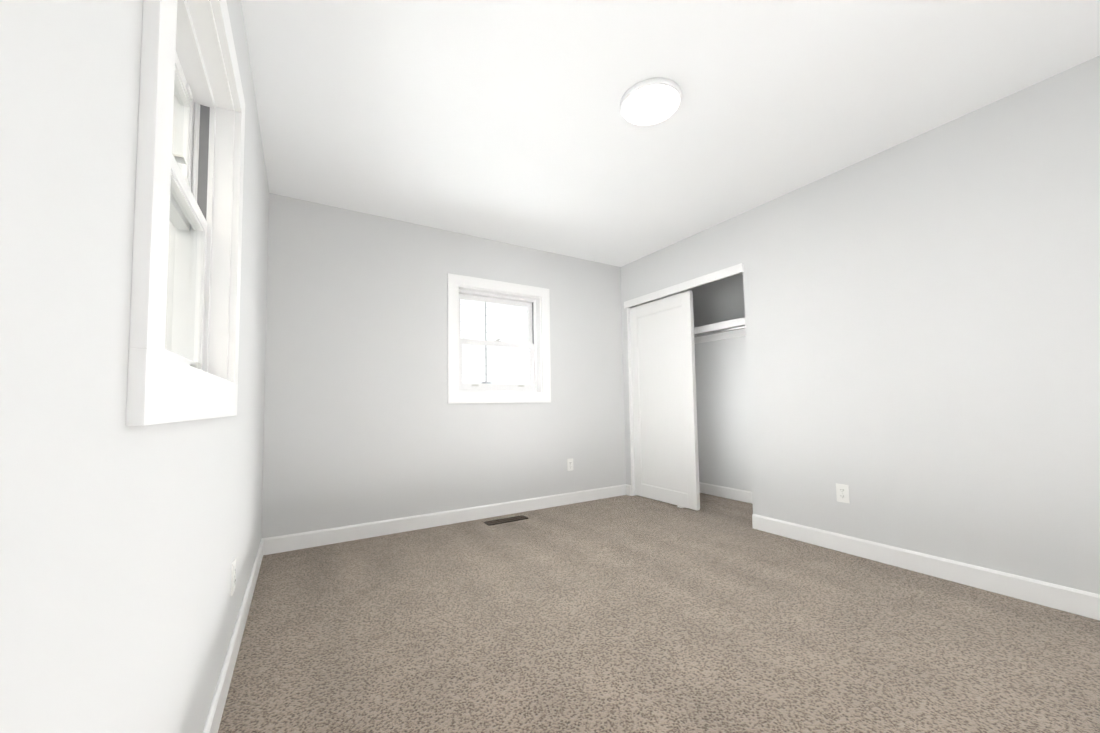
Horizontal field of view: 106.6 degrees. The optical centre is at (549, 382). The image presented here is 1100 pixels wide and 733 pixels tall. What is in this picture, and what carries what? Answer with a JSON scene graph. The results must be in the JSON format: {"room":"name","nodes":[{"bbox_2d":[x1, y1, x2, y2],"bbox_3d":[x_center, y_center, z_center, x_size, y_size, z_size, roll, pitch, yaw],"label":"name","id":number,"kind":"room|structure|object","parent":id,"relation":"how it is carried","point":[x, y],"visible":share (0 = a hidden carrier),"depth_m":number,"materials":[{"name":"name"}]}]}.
{"room":"empty bedroom","nodes":[
{"label":"empty bedroom","id":0,"kind":"room"},
{"bbox_2d":[0,0,268,732],"bbox_3d":[-0.830,-0.208,0.806,0.170,2.450,4.820,1,-4,-31],"label":"wall","id":1,"kind":"structure","parent":0,"point":[122,545],"depth_m":0.49,"materials":[{"name":"grey paint"}]},
{"bbox_2d":[126,0,244,425],"bbox_3d":[-0.925,-0.477,0.989,0.189,1.130,0.994,1,-4,-31],"label":"window","id":2,"kind":"structure","parent":1,"relation":"in","point":[183,358],"depth_m":1.14,"materials":[{"name":"white paint"}]},
{"bbox_2d":[203,539,263,732],"bbox_3d":[-0.735,0.963,0.790,0.013,0.108,4.480,1,-4,-31],"label":"baseboard","id":3,"kind":"structure","parent":1,"relation":"attached to","point":[213,720],"depth_m":1.47,"materials":[{"name":"white paint"}]},
{"bbox_2d":[231,558,235,595],"bbox_3d":[-1.187,0.729,1.538,0.009,0.114,0.070,1,-4,-31],"label":"electrical outlet","id":4,"kind":"object","parent":1,"relation":"attached to","point":[233,575],"visible":1,"depth_m":1.52,"materials":[{"name":"white plastic"}]},
{"bbox_2d":[261,193,665,538],"bbox_3d":[-0.327,-0.051,3.828,4.170,2.450,0.170,1,-4,-31],"label":"wall","id":5,"kind":"structure","parent":0,"point":[365,421],"depth_m":3.23,"materials":[{"name":"grey paint"}]},
{"bbox_2d":[262,484,625,554],"bbox_3d":[-0.544,1.109,3.514,3.170,0.108,0.013,1,-4,-31],"label":"baseboard","id":6,"kind":"structure","parent":5,"relation":"attached to","point":[290,542],"depth_m":3.23,"materials":[{"name":"white paint"}]},
{"bbox_2d":[447,273,550,403],"bbox_3d":[-0.472,-0.358,3.748,0.994,1.094,0.189,1,-4,-31],"label":"window","id":7,"kind":"structure","parent":5,"relation":"in","point":[535,301],"depth_m":3.74,"materials":[{"name":"white paint"}]},
{"bbox_2d":[567,458,572,470],"bbox_3d":[0.198,0.802,3.988,0.070,0.114,0.009,1,-4,-31],"label":"electrical outlet","id":8,"kind":"object","parent":5,"relation":"attached to","point":[569,464],"visible":1,"depth_m":3.98,"materials":[{"name":"white plastic"}]},
{"bbox_2d":[218,493,1099,732],"bbox_3d":[0.898,1.096,1.774,4.170,0.100,4.820,1,-4,-31],"label":"floor","id":9,"kind":"structure","parent":0,"point":[641,614],"depth_m":1.67,"materials":[{"name":"carpet"}]},
{"bbox_2d":[484,515,527,525],"bbox_3d":[-0.363,1.151,3.418,0.360,0.007,0.105,1,-4,-31],"label":"air vent register","id":10,"kind":"object","parent":9,"relation":"on","point":[504,520],"visible":0.96,"depth_m":3.41,"materials":[{"name":"brown metal"}]},
{"bbox_2d":[241,0,1099,266],"bbox_3d":[0.860,-1.474,1.915,4.170,0.150,4.820,1,-4,-31],"label":"ceiling","id":11,"kind":"structure","parent":0,"point":[504,121],"depth_m":1.99,"materials":[{"name":"white paint"}]},
{"bbox_2d":[620,78,681,125],"bbox_3d":[0.496,-1.369,2.020,0.296,0.038,0.296,1,-4,-31],"label":"recessed light","id":12,"kind":"object","parent":11,"relation":"in","point":[651,101],"visible":1,"depth_m":1.98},
{"bbox_2d":[667,274,751,491],"bbox_3d":[1.954,-0.076,3.974,0.120,2.450,1.950,1,-4,-31],"label":"wall","id":13,"kind":"structure","parent":0,"point":[724,456],"depth_m":4.17,"materials":[{"name":"grey paint"}]},
{"bbox_2d":[694,317,745,343],"bbox_3d":[1.725,-0.505,3.932,0.329,0.109,1.830,1,-4,-31],"label":"closet shelf","id":14,"kind":"object","parent":13,"relation":"attached to","point":[733,328],"visible":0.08,"depth_m":3.98,"materials":[{"name":"white paint"}]},
{"bbox_2d":[699,482,752,503],"bbox_3d":[1.883,1.095,3.927,0.013,0.108,1.830,1,-4,-31],"label":"baseboard","id":15,"kind":"structure","parent":13,"relation":"attached to","point":[729,493],"depth_m":4.10,"materials":[{"name":"white paint"}]},
{"bbox_2d":[621,56,1099,594],"bbox_3d":[2.048,-0.161,2.454,0.120,2.450,4.650,1,-4,-31],"label":"wall","id":16,"kind":"structure","parent":0,"point":[923,338],"depth_m":2.22,"materials":[{"name":"grey paint"}]},
{"bbox_2d":[626,484,630,495],"bbox_3d":[0.823,1.131,4.305,0.013,0.108,0.080,1,-4,-31],"label":"baseboard","id":17,"kind":"structure","parent":16,"relation":"attached to","point":[628,489],"depth_m":4.29,"materials":[{"name":"white paint"}]},
{"bbox_2d":[627,308,634,495],"bbox_3d":[0.889,0.193,4.351,0.120,1.984,0.012,1,-4,-31],"label":"door frame","id":18,"kind":"structure","parent":16,"relation":"attached to","point":[630,404],"depth_m":4.32,"materials":[{"name":"white paint"}]},
{"bbox_2d":[630,290,699,509],"bbox_3d":[1.089,0.155,4.001,0.035,1.993,0.790,1,-4,-31],"label":"closet door","id":19,"kind":"structure","parent":16,"relation":"in","point":[664,409],"depth_m":3.94,"materials":[{"name":"white paint"}]},
{"bbox_2d":[624,263,743,307],"bbox_3d":[1.163,-0.867,3.815,0.026,0.070,1.385,1,-4,-31],"label":"trim","id":20,"kind":"structure","parent":16,"relation":"attached to","point":[715,276],"depth_m":3.67,"materials":[{"name":"white paint"}]},
{"bbox_2d":[639,273,742,304],"bbox_3d":[1.233,-0.879,3.837,0.085,0.040,1.338,1,-4,-31],"label":"track rail","id":21,"kind":"object","parent":16,"relation":"attached to","point":[693,288],"visible":0.04,"depth_m":3.75,"materials":[{"name":"metal"}]},
{"bbox_2d":[836,483,848,502],"bbox_3d":[1.863,0.707,2.608,0.009,0.114,0.070,1,-4,-31],"label":"electrical outlet","id":22,"kind":"object","parent":16,"relation":"attached to","point":[842,492],"visible":1,"depth_m":2.60,"materials":[{"name":"white plastic"}]},
{"bbox_2d":[752,514,1099,619],"bbox_3d":[2.335,0.973,1.818,0.013,0.108,3.050,1,-4,-31],"label":"baseboard","id":23,"kind":"structure","parent":16,"relation":"attached to","point":[1071,600],"depth_m":2.17,"materials":[{"name":"white paint"}]},
{"label":"outside","id":24,"kind":"structure","parent":0,"visible":0},
{"bbox_3d":[-7.878,2.175,7.691,23.000,0.150,38.000,1,-4,-31],"label":"ground","id":25,"kind":"structure","parent":24,"visible":0},
{"bbox_2d":[460,299,529,383],"bbox_3d":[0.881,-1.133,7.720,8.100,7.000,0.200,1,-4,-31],"label":"window glass","id":26,"kind":"object","parent":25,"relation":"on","point":[503,315],"depth_m":6.50,"materials":[{"name":"clear glass"}]}
]}

